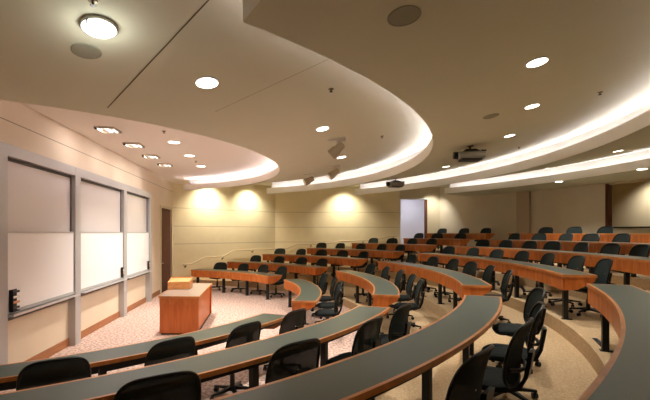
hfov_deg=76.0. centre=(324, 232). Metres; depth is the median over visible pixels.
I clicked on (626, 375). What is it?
curved desk
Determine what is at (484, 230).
swivel chair
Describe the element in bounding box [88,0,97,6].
sprinkler head
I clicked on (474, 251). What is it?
swivel chair
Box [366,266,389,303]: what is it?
swivel chair
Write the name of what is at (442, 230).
swivel chair
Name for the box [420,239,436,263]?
swivel chair
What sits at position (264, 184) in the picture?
ceiling
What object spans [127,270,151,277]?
marker tray
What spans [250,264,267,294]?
swivel chair
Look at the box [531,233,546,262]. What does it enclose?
swivel chair
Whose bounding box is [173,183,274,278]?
wall
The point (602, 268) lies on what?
swivel chair
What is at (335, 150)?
track spotlight
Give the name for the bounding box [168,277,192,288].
box
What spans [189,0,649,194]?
ceiling
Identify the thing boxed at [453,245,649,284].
curved desk
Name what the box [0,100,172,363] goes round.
wall
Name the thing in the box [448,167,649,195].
ceiling
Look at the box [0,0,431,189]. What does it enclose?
ceiling
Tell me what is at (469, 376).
swivel chair
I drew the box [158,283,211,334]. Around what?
desk
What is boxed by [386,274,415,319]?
swivel chair
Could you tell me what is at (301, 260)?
swivel chair
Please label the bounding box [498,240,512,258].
swivel chair
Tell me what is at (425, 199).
door frame
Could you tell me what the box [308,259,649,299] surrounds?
floor
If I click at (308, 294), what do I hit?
curved desk
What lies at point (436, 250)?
floor
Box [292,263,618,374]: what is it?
floor
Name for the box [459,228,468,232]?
swivel chair
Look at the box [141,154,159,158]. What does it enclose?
recessed light
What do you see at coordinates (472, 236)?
curved desk
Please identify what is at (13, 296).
holder
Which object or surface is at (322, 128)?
recessed light
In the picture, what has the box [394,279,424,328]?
swivel chair
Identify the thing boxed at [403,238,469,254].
curved desk
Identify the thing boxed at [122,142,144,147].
recessed light
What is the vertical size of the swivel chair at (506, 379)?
0.960 m
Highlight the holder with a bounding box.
[9,289,19,311]
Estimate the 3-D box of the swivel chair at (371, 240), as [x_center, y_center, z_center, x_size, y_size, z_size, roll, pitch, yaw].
[1.990,0.700,18.233,0.578,0.960,0.625,0,0,45]
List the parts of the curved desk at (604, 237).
modesty panel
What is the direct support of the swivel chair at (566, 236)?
on the floor at (642, 281)
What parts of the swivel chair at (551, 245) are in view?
panel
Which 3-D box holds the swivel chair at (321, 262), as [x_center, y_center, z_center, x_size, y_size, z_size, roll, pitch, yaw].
[-0.235,1.366,14.206,0.634,0.960,0.597,0,0,-43]
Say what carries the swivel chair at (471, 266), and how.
on the floor at (564, 373)
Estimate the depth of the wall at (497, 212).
17.99 m
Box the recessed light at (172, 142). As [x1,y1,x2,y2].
[167,141,180,143]
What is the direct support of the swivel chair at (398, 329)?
on the floor at (412, 389)
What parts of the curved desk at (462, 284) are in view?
modesty panel, panel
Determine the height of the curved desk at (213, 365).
0.740 m
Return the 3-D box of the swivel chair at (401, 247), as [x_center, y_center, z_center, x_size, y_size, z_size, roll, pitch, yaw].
[2.627,0.914,15.444,0.629,0.960,0.576,0,0,-29]
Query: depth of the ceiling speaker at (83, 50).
4.00 m
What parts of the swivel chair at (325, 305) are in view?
seat, panel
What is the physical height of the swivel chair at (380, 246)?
0.960 m
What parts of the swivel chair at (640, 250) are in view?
backrest, panel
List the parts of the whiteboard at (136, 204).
frame post, panel, panel, rail, frame post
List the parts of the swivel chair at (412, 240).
panel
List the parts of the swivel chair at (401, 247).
panel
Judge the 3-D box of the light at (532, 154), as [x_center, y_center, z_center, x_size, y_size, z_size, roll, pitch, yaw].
[1.684,-1.935,8.947,7.852,0.429,18.152,0,0,0]
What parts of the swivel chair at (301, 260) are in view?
panel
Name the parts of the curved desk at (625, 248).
modesty panel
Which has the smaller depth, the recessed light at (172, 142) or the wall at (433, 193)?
the recessed light at (172, 142)
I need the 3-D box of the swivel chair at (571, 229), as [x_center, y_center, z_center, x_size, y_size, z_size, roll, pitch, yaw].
[7.890,0.278,13.387,0.639,0.960,0.586,0,0,-24]
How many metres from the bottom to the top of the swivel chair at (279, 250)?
0.960 m
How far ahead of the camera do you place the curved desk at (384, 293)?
9.46 m
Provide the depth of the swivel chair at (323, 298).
10.00 m
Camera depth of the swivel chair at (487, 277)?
8.62 m
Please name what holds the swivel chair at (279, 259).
on the floor at (412, 389)
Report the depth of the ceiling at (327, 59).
5.12 m
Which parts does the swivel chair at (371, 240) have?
panel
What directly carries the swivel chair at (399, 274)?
on the floor at (412, 389)
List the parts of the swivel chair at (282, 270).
seat, panel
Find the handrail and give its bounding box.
[183,236,396,267]
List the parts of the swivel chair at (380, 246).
panel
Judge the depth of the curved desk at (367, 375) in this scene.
2.85 m
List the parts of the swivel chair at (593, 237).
panel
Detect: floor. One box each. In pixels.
[0,285,357,399]
[193,278,462,399]
[248,270,597,399]
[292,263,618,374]
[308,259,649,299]
[368,254,649,290]
[404,249,556,263]
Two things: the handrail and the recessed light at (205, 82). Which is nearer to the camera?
the recessed light at (205, 82)
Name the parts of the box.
panel, panel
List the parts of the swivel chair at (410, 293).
seat, backrest, panel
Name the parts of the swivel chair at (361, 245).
panel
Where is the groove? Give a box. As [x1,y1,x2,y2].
[107,0,208,107]
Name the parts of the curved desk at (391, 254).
modesty panel, panel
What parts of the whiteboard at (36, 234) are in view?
frame post, panel, panel, panel rail, rail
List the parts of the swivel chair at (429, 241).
panel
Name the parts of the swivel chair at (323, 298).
seat, panel, backrest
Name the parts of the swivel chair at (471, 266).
backrest, panel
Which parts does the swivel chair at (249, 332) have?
backrest, panel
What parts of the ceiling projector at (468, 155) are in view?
plate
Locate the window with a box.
[605,179,649,227]
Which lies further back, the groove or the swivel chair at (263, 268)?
the swivel chair at (263, 268)
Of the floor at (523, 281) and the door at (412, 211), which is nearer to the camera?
the floor at (523, 281)
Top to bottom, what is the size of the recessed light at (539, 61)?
0.045 m
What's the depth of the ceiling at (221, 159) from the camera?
9.44 m
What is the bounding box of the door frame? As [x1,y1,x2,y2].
[399,198,428,243]
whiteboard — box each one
[0,141,79,364]
[68,167,126,345]
[119,184,151,316]
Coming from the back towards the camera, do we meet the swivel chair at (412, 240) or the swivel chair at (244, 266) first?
the swivel chair at (412, 240)
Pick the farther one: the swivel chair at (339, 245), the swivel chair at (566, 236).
the swivel chair at (339, 245)
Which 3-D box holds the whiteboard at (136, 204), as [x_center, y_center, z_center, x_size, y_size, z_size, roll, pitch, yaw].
[-5.056,0.412,11.284,0.200,3.255,2.443,0,0,-8]
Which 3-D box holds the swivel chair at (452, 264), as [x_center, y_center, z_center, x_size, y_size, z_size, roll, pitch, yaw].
[3.054,1.140,10.534,0.634,0.960,0.597,0,0,-11]
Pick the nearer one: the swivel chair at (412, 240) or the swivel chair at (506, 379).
the swivel chair at (506, 379)
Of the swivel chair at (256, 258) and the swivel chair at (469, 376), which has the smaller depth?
the swivel chair at (469, 376)
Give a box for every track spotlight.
[303,173,314,185]
[327,137,345,158]
[327,165,339,179]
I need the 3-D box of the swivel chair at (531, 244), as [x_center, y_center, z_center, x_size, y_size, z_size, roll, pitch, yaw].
[5.710,0.700,11.920,0.620,0.960,0.596,0,0,-17]
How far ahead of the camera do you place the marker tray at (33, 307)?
6.39 m
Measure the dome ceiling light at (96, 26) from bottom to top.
0.097 m
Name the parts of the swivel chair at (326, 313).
seat, backrest, panel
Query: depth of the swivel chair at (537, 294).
5.05 m
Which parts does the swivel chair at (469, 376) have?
panel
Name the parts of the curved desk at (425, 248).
modesty panel, panel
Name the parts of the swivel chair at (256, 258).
panel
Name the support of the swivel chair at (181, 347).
on the floor at (142, 323)
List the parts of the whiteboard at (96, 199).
frame post, panel, panel rail, panel, rail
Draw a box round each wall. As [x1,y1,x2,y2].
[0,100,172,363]
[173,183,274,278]
[275,187,399,262]
[400,187,439,248]
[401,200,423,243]
[440,186,515,248]
[531,178,649,257]
[612,181,649,226]
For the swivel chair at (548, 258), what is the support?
on the floor at (579, 331)
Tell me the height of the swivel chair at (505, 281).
0.960 m
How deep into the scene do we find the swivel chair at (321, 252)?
16.59 m
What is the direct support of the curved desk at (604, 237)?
on the floor at (436, 250)
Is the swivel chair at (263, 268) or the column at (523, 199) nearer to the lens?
the swivel chair at (263, 268)
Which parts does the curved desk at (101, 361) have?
backing panel, panel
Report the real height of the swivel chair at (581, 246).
0.960 m
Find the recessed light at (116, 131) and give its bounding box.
[93,126,121,133]
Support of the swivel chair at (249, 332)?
on the floor at (142, 323)
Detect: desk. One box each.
[0,305,389,399]
[0,313,284,390]
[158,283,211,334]
[191,269,281,299]
[211,295,501,399]
[227,261,327,284]
[262,254,367,277]
[284,279,321,324]
[307,248,403,271]
[335,270,399,333]
[351,243,436,262]
[377,261,491,308]
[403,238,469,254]
[418,253,597,319]
[426,233,494,245]
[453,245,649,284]
[486,239,649,276]
[508,233,649,256]
[577,283,649,399]
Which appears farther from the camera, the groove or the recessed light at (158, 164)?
the recessed light at (158, 164)
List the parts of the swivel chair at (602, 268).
seat, panel, backrest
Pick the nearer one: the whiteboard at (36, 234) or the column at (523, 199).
the whiteboard at (36, 234)
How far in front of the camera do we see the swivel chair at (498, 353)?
3.92 m
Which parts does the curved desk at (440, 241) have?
modesty panel, panel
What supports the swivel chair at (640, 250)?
on the floor at (523, 281)
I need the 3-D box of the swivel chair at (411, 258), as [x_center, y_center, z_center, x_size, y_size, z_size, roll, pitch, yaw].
[2.466,1.140,12.685,0.596,0.960,0.591,0,0,-19]
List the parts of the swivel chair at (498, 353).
seat, panel, backrest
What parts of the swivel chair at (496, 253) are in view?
panel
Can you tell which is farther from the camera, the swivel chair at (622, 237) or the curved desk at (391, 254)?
the curved desk at (391, 254)
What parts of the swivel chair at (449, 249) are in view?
panel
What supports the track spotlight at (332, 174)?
hanging from the ceiling at (278, 122)
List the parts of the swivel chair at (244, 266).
panel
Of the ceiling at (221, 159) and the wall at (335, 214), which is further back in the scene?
the wall at (335, 214)
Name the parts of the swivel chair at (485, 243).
panel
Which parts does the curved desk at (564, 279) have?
modesty panel, panel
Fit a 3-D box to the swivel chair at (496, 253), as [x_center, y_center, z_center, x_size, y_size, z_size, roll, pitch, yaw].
[4.468,0.914,11.214,0.602,0.960,0.594,0,0,-14]
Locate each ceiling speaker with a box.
[71,43,101,58]
[387,5,420,26]
[483,113,498,118]
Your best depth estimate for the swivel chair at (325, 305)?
9.19 m
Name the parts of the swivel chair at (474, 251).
panel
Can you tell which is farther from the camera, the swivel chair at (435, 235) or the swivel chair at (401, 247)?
the swivel chair at (435, 235)
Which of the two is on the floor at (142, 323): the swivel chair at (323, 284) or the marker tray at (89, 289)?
the swivel chair at (323, 284)
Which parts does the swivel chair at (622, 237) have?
panel, backrest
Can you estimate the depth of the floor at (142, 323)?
9.16 m
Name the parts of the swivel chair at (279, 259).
panel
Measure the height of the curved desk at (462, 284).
0.740 m
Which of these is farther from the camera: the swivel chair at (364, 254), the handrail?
the handrail
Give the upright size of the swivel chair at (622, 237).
0.960 m
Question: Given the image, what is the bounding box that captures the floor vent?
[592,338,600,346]
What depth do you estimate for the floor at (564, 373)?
5.28 m
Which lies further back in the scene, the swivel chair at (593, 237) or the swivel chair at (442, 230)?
the swivel chair at (442, 230)
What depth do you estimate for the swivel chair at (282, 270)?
13.40 m
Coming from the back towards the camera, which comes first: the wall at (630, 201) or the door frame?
the door frame
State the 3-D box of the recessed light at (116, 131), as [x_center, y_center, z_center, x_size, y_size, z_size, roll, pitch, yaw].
[-3.949,-1.860,7.565,0.340,0.060,0.424,0,0,-8]
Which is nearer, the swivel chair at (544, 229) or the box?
the box
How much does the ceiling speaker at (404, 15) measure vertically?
0.048 m
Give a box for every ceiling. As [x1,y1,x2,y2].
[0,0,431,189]
[22,103,277,183]
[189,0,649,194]
[215,59,327,111]
[254,172,511,186]
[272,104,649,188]
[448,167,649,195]
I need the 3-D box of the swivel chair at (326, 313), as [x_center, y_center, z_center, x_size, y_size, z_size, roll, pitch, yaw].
[0.058,1.560,8.315,0.621,0.960,0.595,0,0,5]
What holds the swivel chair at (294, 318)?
on the floor at (142, 323)
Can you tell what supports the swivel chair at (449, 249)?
on the floor at (579, 331)
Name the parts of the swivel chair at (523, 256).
backrest, panel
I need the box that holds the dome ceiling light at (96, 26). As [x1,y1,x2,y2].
[79,15,117,38]
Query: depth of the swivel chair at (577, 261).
8.02 m
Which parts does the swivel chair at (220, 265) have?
panel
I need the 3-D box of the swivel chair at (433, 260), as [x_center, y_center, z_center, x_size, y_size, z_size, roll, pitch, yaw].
[2.824,1.140,11.577,0.638,0.960,0.586,0,0,-19]
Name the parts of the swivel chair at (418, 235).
panel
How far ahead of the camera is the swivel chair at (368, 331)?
4.34 m
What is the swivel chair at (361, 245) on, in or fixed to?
on the floor at (579, 331)
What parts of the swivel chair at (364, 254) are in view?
panel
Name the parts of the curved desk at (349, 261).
modesty panel, panel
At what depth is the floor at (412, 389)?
8.38 m
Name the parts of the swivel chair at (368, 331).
seat, backrest, panel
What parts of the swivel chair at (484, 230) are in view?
panel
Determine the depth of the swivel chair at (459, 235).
16.48 m
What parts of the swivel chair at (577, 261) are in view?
backrest, panel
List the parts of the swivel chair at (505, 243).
panel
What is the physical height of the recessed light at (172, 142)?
0.012 m
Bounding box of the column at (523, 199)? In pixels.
[516,191,530,232]
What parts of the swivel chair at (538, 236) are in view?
panel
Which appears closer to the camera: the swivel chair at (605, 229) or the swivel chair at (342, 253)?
the swivel chair at (605, 229)
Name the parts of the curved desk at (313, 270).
modesty panel, panel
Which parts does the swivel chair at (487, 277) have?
panel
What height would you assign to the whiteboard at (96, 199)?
3.255 m
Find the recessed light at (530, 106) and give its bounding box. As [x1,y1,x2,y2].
[523,103,540,108]
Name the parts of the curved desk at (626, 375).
modesty panel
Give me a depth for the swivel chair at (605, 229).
12.47 m
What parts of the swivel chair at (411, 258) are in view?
panel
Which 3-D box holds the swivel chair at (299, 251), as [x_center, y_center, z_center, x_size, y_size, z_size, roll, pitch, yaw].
[-1.119,1.140,17.042,0.580,0.960,0.606,0,0,42]
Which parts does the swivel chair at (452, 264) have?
panel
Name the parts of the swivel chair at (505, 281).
seat, panel, backrest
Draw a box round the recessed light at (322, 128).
[315,126,329,130]
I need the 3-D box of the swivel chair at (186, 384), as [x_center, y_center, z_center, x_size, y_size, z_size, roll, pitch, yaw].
[-1.198,1.366,2.853,0.596,0.960,0.639,0,0,-33]
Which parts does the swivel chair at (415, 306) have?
seat, panel, backrest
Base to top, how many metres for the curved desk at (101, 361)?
0.740 m
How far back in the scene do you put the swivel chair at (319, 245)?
18.48 m
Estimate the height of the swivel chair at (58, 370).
0.960 m
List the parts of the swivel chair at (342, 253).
panel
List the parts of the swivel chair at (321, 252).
panel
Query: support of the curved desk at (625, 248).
on the floor at (642, 281)
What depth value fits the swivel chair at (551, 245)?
11.15 m
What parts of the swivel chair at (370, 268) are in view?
panel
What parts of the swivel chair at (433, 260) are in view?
panel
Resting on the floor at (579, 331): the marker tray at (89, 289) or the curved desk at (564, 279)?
the curved desk at (564, 279)
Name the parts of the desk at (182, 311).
panel, panel, panel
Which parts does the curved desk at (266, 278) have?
modesty panel, panel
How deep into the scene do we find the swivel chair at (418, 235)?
18.16 m
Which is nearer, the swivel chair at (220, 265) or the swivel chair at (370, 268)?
the swivel chair at (370, 268)
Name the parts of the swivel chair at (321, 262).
panel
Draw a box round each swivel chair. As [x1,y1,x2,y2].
[16,356,91,390]
[113,370,200,399]
[144,336,194,366]
[209,321,260,399]
[210,262,226,289]
[231,263,248,291]
[248,255,260,270]
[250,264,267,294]
[263,308,305,370]
[265,338,320,383]
[268,256,284,271]
[269,266,286,297]
[271,248,284,261]
[289,257,306,278]
[292,249,305,262]
[311,273,327,311]
[311,277,336,318]
[312,258,327,284]
[313,243,326,264]
[314,249,326,264]
[314,281,343,323]
[314,287,343,319]
[325,316,382,399]
[330,243,344,265]
[331,250,347,275]
[350,243,365,266]
[351,251,368,271]
[354,263,374,297]
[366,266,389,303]
[368,238,377,259]
[370,244,385,268]
[371,302,411,344]
[382,238,397,260]
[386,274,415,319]
[387,269,403,311]
[388,244,404,260]
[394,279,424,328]
[400,254,416,286]
[403,238,416,261]
[410,233,423,254]
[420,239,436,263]
[424,256,438,292]
[431,233,442,252]
[434,259,458,297]
[436,228,446,249]
[438,246,454,267]
[445,344,494,399]
[448,261,476,301]
[450,233,465,254]
[458,247,478,267]
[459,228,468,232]
[474,228,490,241]
[475,239,489,256]
[476,301,546,399]
[479,249,503,285]
[482,265,494,291]
[482,317,535,392]
[483,270,513,325]
[490,287,545,373]
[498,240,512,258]
[500,251,528,290]
[506,233,519,259]
[512,240,536,260]
[523,253,554,297]
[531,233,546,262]
[534,241,560,262]
[538,227,552,232]
[548,255,584,306]
[553,233,572,265]
[562,242,588,265]
[566,227,581,232]
[569,258,612,317]
[581,233,599,268]
[585,243,620,284]
[597,226,612,232]
[611,244,649,289]
[612,233,630,254]
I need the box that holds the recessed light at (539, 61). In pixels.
[524,56,549,67]
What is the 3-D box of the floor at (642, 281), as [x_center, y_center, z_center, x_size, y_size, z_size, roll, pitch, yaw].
[4.647,1.504,9.267,6.485,1.072,20.533,0,0,0]
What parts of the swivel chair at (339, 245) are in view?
panel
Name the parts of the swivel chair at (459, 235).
panel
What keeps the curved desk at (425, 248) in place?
on the floor at (523, 281)
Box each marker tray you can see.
[8,294,79,316]
[81,278,126,293]
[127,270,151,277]
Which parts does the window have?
sill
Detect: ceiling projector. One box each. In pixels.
[386,178,404,187]
[452,145,485,161]
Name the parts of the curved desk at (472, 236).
modesty panel, panel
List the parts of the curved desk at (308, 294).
modesty panel, panel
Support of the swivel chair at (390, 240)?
on the floor at (523, 281)
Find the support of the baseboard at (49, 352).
attached to the wall at (21, 126)
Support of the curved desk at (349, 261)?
on the floor at (564, 373)
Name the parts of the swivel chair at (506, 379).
seat, backrest, panel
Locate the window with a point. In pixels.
(608, 187)
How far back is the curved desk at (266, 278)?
13.69 m
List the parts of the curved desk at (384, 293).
modesty panel, panel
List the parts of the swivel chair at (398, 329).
seat, backrest, panel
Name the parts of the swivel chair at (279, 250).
panel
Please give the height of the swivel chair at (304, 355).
0.960 m
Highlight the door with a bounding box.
[160,205,172,293]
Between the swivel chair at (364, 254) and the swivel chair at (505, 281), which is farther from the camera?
the swivel chair at (364, 254)
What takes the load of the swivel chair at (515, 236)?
on the floor at (642, 281)
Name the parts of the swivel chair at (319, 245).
panel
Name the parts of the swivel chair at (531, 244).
panel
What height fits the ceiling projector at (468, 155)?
0.315 m
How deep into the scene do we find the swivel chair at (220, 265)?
15.22 m
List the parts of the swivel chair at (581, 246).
backrest, panel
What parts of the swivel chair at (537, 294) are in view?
seat, panel, backrest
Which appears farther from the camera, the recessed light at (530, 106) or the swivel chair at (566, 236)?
the swivel chair at (566, 236)
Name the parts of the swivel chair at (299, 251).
panel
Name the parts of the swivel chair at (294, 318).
backrest, panel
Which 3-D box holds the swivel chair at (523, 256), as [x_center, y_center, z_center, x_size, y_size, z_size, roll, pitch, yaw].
[4.628,0.914,10.166,0.602,0.960,0.582,0,0,-7]
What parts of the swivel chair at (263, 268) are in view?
panel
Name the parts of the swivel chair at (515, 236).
panel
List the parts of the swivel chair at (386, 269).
panel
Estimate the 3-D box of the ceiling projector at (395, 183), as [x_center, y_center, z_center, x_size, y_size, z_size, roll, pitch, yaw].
[2.345,-1.692,14.008,0.620,0.315,0.380,0,0,-17]
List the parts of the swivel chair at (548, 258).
backrest, panel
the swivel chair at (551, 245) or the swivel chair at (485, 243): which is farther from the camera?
the swivel chair at (485, 243)
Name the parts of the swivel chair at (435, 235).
panel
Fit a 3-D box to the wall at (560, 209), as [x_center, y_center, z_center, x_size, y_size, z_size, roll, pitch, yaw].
[8.981,-0.005,13.922,0.120,4.290,4.958,0,0,-22]
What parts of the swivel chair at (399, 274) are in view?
backrest, panel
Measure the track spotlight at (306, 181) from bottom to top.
0.391 m
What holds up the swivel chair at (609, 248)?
on the floor at (523, 281)
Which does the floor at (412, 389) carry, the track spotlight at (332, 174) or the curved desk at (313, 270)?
the curved desk at (313, 270)
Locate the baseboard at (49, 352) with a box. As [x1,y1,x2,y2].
[26,290,159,360]
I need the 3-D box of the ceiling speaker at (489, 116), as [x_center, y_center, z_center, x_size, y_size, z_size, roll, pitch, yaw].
[2.490,-1.749,6.242,0.228,0.044,0.229,0,0,0]
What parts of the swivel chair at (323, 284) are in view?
panel, backrest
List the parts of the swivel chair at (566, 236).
panel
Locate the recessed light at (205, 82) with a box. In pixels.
[194,76,219,88]
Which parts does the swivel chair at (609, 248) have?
panel, backrest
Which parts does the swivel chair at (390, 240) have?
panel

